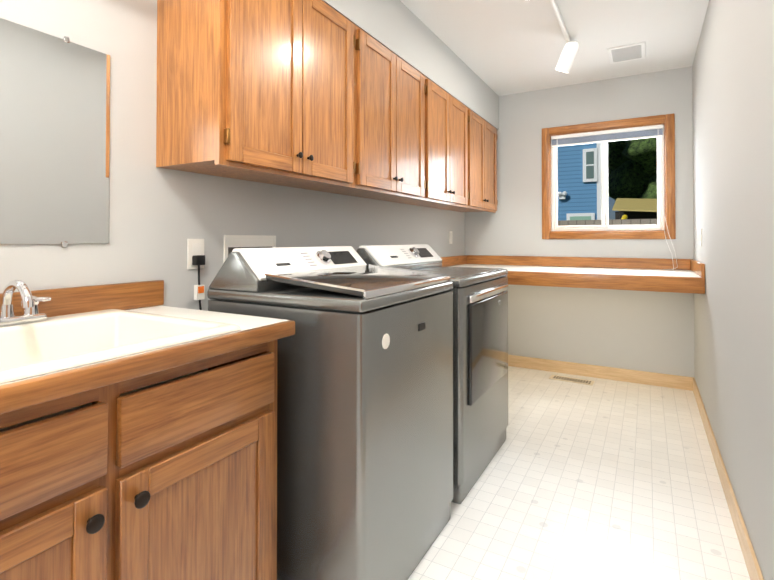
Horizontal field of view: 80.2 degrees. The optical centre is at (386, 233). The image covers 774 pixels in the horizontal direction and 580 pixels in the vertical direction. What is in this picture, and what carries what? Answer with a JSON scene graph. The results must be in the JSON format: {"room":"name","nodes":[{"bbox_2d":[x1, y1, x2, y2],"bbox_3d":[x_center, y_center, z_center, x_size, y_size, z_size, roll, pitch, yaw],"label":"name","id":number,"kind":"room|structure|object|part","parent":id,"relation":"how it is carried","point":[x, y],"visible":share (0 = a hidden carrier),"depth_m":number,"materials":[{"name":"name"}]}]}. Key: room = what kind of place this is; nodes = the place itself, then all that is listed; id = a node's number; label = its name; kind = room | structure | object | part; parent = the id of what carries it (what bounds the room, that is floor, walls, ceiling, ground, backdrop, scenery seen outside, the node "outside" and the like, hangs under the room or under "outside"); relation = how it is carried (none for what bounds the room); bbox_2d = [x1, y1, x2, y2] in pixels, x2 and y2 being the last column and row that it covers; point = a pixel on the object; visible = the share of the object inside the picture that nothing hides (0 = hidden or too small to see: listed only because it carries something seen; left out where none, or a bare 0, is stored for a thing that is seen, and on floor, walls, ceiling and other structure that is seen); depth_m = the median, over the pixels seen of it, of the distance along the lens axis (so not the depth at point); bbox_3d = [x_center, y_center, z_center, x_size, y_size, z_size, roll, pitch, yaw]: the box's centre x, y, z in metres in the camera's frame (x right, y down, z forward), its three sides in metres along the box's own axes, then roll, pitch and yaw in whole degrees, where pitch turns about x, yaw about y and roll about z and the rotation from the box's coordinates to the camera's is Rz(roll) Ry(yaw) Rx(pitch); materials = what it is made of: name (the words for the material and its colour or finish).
{"room":"laundry room","nodes":[
{"label":"laundry room","id":0,"kind":"room"},
{"bbox_2d":[0,0,464,310],"bbox_3d":[-0.535,-0.061,2.214,0.120,2.440,5.190,0,-1,30],"label":"wall","id":1,"kind":"structure","parent":0,"point":[158,217],"depth_m":1.60,"materials":[{"name":"grey paint"}]},
{"bbox_2d":[0,18,109,247],"bbox_3d":[-1.131,-0.276,1.030,0.009,0.624,0.998,0,-1,30],"label":"wall mirror","id":2,"kind":"object","parent":1,"relation":"attached to","point":[54,133],"visible":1,"depth_m":1.32,"materials":[{"name":"clear glass"}]},
{"bbox_2d":[187,239,204,309],"bbox_3d":[-0.710,0.261,1.735,0.044,0.486,0.074,0,-1,30],"label":"electrical outlet","id":3,"kind":"object","parent":1,"relation":"attached to","point":[195,255],"visible":0.94,"depth_m":1.73,"materials":[{"name":"white plastic"}]},
{"bbox_2d":[223,235,275,262],"bbox_3d":[-0.582,0.066,1.987,0.020,0.120,0.294,0,-1,30],"label":"washer outlet box","id":4,"kind":"object","parent":1,"relation":"attached to","point":[231,242],"visible":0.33,"depth_m":1.96,"materials":[{"name":"white plastic"}]},
{"bbox_2d":[156,0,363,191],"bbox_3d":[-0.463,-0.603,1.877,0.339,0.745,0.800,0,-1,30],"label":"upper cabinet","id":5,"kind":"object","parent":1,"relation":"attached to","point":[319,95],"depth_m":1.61,"materials":[{"name":"brown wood"}]},
{"bbox_2d":[328,32,431,202],"bbox_3d":[-0.098,-0.595,2.524,0.339,0.745,0.838,0,-1,30],"label":"upper cabinet","id":6,"kind":"object","parent":1,"relation":"attached to","point":[397,97],"depth_m":2.45,"materials":[{"name":"brown wood"}]},
{"bbox_2d":[400,82,471,207],"bbox_3d":[0.278,-0.587,3.187,0.339,0.745,0.838,0,-1,30],"label":"upper cabinet","id":7,"kind":"object","parent":1,"relation":"attached to","point":[451,119],"depth_m":3.13,"materials":[{"name":"brown wood"}]},
{"bbox_2d":[449,231,451,243],"bbox_3d":[0.558,0.031,4.015,0.007,0.110,0.070,0,-1,30],"label":"outlet","id":8,"kind":"object","parent":1,"relation":"attached to","point":[450,237],"visible":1,"depth_m":4.00,"materials":[{"name":"white plastic"}]},
{"bbox_2d":[436,111,497,211],"bbox_3d":[0.644,-0.579,3.833,0.339,0.745,0.800,0,-1,30],"label":"upper cabinet","id":9,"kind":"object","parent":1,"relation":"attached to","point":[484,136],"depth_m":3.77,"materials":[{"name":"brown wood"}]},
{"bbox_2d":[400,0,708,95],"bbox_3d":[0.300,-1.337,1.757,2.040,0.100,5.190,0,-1,30],"label":"ceiling","id":10,"kind":"structure","parent":0,"point":[502,47],"depth_m":2.94,"materials":[{"name":"white paint"}]},
{"bbox_2d":[322,0,498,129],"bbox_3d":[0.106,-1.118,2.905,0.328,0.309,3.139,0,-1,30],"label":"soffit","id":11,"kind":"structure","parent":10,"relation":"attached to","point":[400,29],"depth_m":2.74,"materials":[{"name":"grey paint"}]},
{"bbox_2d":[524,0,578,72],"bbox_3d":[0.753,-1.174,2.259,0.151,0.212,1.873,0,-1,30],"label":"track light","id":12,"kind":"object","parent":10,"relation":"attached to","point":[567,57],"visible":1,"depth_m":2.96,"materials":[{"name":"white metal"}]},
{"bbox_2d":[607,42,645,63],"bbox_3d":[1.681,-1.264,3.221,0.230,0.009,0.310,0,-1,30],"label":"ceiling vent","id":13,"kind":"object","parent":10,"relation":"in","point":[629,52],"visible":1,"depth_m":3.21,"materials":[{"name":"white metal"}]},
{"bbox_2d":[408,366,749,579],"bbox_3d":[0.300,1.203,1.726,2.040,0.100,5.190,0,-1,30],"label":"floor","id":14,"kind":"structure","parent":0,"point":[602,479],"depth_m":2.02,"materials":[{"name":"tile"}]},
{"bbox_2d":[0,280,294,579],"bbox_3d":[-0.767,0.649,1.020,0.638,0.990,1.007,0,-1,30],"label":"base cabinet","id":15,"kind":"object","parent":14,"relation":"on","point":[175,480],"visible":1,"depth_m":0.95,"materials":[{"name":"brown wood"}]},
{"bbox_2d":[0,309,240,431],"bbox_3d":[-0.771,0.362,1.019,0.562,0.270,0.655,0,-1,30],"label":"sink basin","id":16,"kind":"object","parent":15,"relation":"in","point":[50,344],"visible":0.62,"depth_m":1.19,"materials":[{"name":"beige ceramic"}]},
{"bbox_2d":[0,280,51,325],"bbox_3d":[-0.918,0.171,1.136,0.151,0.115,0.164,0,-1,30],"label":"faucet","id":17,"kind":"object","parent":16,"relation":"on","point":[30,308],"visible":1,"depth_m":1.15,"materials":[{"name":"silver metal"}]},
{"bbox_2d":[207,246,452,579],"bbox_3d":[-0.176,0.602,1.733,0.651,1.102,0.700,0,-1,30],"label":"washer","id":18,"kind":"object","parent":14,"relation":"on","point":[365,422],"visible":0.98,"depth_m":1.40,"materials":[{"name":"grey metal"}]},
{"bbox_2d":[356,244,507,503],"bbox_3d":[0.233,0.611,2.441,0.666,1.102,0.765,0,-1,30],"label":"dryer","id":19,"kind":"object","parent":14,"relation":"on","point":[480,360],"visible":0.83,"depth_m":2.18,"materials":[{"name":"grey metal"}]},
{"bbox_2d":[549,375,594,384],"bbox_3d":[1.483,1.174,3.695,0.330,0.005,0.120,0,-1,33],"label":"floor vent","id":20,"kind":"object","parent":14,"relation":"in","point":[573,380],"visible":1,"depth_m":3.68,"materials":[{"name":"beige metal"}]},
{"bbox_2d":[465,66,694,377],"bbox_3d":[1.549,-0.040,3.948,1.800,2.440,0.120,0,-1,30],"label":"wall","id":21,"kind":"structure","parent":0,"point":[649,331],"depth_m":3.81,"materials":[{"name":"grey paint"}]},
{"bbox_2d":[440,255,704,293],"bbox_3d":[1.322,0.280,3.543,1.796,0.180,0.798,0,-1,30],"label":"countertop","id":22,"kind":"structure","parent":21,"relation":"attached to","point":[654,275],"depth_m":3.30,"materials":[{"name":"white laminate"}]},
{"bbox_2d":[508,355,693,390],"bbox_3d":[1.516,1.129,3.876,1.800,0.100,0.012,0,-1,30],"label":"baseboard","id":23,"kind":"structure","parent":21,"relation":"attached to","point":[645,377],"depth_m":3.73,"materials":[{"name":"beige wood"}]},
{"bbox_2d":[542,113,675,238],"bbox_3d":[1.797,-0.437,3.792,0.982,0.962,0.116,0,-1,30],"label":"window","id":24,"kind":"structure","parent":21,"relation":"in","point":[552,229],"depth_m":3.75,"materials":[{"name":"brown wood"}]},
{"bbox_3d":[1.812,-0.437,3.819,0.746,0.726,0.025,0,-1,30],"label":"glass","id":25,"kind":"part","parent":24,"relation":"part of","materials":[{"name":"clear glass"}]},
{"bbox_2d":[551,124,677,269],"bbox_3d":[1.793,-0.288,3.695,0.916,1.122,0.157,0,-1,30],"label":"window blind","id":26,"kind":"object","parent":24,"relation":"attached to","point":[643,132],"visible":0.94,"depth_m":3.74,"materials":[{"name":"white plastic"}]},
{"bbox_2d":[692,0,773,579],"bbox_3d":[1.136,-0.072,1.269,0.120,2.440,5.190,0,-1,30],"label":"wall","id":27,"kind":"structure","parent":0,"point":[733,128],"depth_m":1.74,"materials":[{"name":"grey paint"}]},
{"bbox_2d":[700,229,701,245],"bbox_3d":[2.006,0.023,2.936,0.007,0.110,0.070,0,-1,30],"label":"light switch","id":28,"kind":"object","parent":27,"relation":"attached to","point":[700,237],"visible":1,"depth_m":2.92,"materials":[{"name":"white plastic"}]},
{"bbox_2d":[693,378,763,579],"bbox_3d":[1.075,1.098,1.282,0.012,0.100,4.938,0,-1,30],"label":"baseboard","id":29,"kind":"structure","parent":27,"relation":"attached to","point":[751,562],"depth_m":1.87,"materials":[{"name":"beige wood"}]},
{"label":"outside","id":30,"kind":"structure","parent":0,"visible":0},
{"bbox_3d":[12.910,1.644,20.755,55.000,0.480,39.400,0,-1,30],"label":"ground","id":31,"kind":"structure","parent":30,"visible":0},
{"bbox_2d":[558,142,604,220],"bbox_3d":[2.289,-3.466,15.855,10.200,9.620,2.300,0,-1,30],"label":"house","id":32,"kind":"structure","parent":31,"relation":"on","point":[579,180],"depth_m":13.14,"materials":[{"name":"blue wood"}]},
{"bbox_2d":[558,219,656,225],"bbox_3d":[3.843,0.502,7.791,14.000,1.490,0.080,0,-1,30],"label":"fence","id":33,"kind":"object","parent":31,"relation":"on","point":[598,222],"depth_m":7.76,"materials":[{"name":"brown wood"}]},
{"bbox_2d":[608,137,656,200],"bbox_3d":[14.326,-4.719,12.304,17.336,13.000,10.065,0,-1,30],"label":"tree","id":34,"kind":"object","parent":31,"relation":"on","point":[641,153],"depth_m":14.84,"materials":[{"name":"green plant"}]},
{"bbox_2d":[612,198,656,218],"bbox_3d":[6.567,0.173,9.108,3.750,2.180,3.151,0,-1,30],"label":"awning","id":35,"kind":"object","parent":31,"relation":"on","point":[622,206],"depth_m":10.58,"materials":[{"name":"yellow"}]}
]}

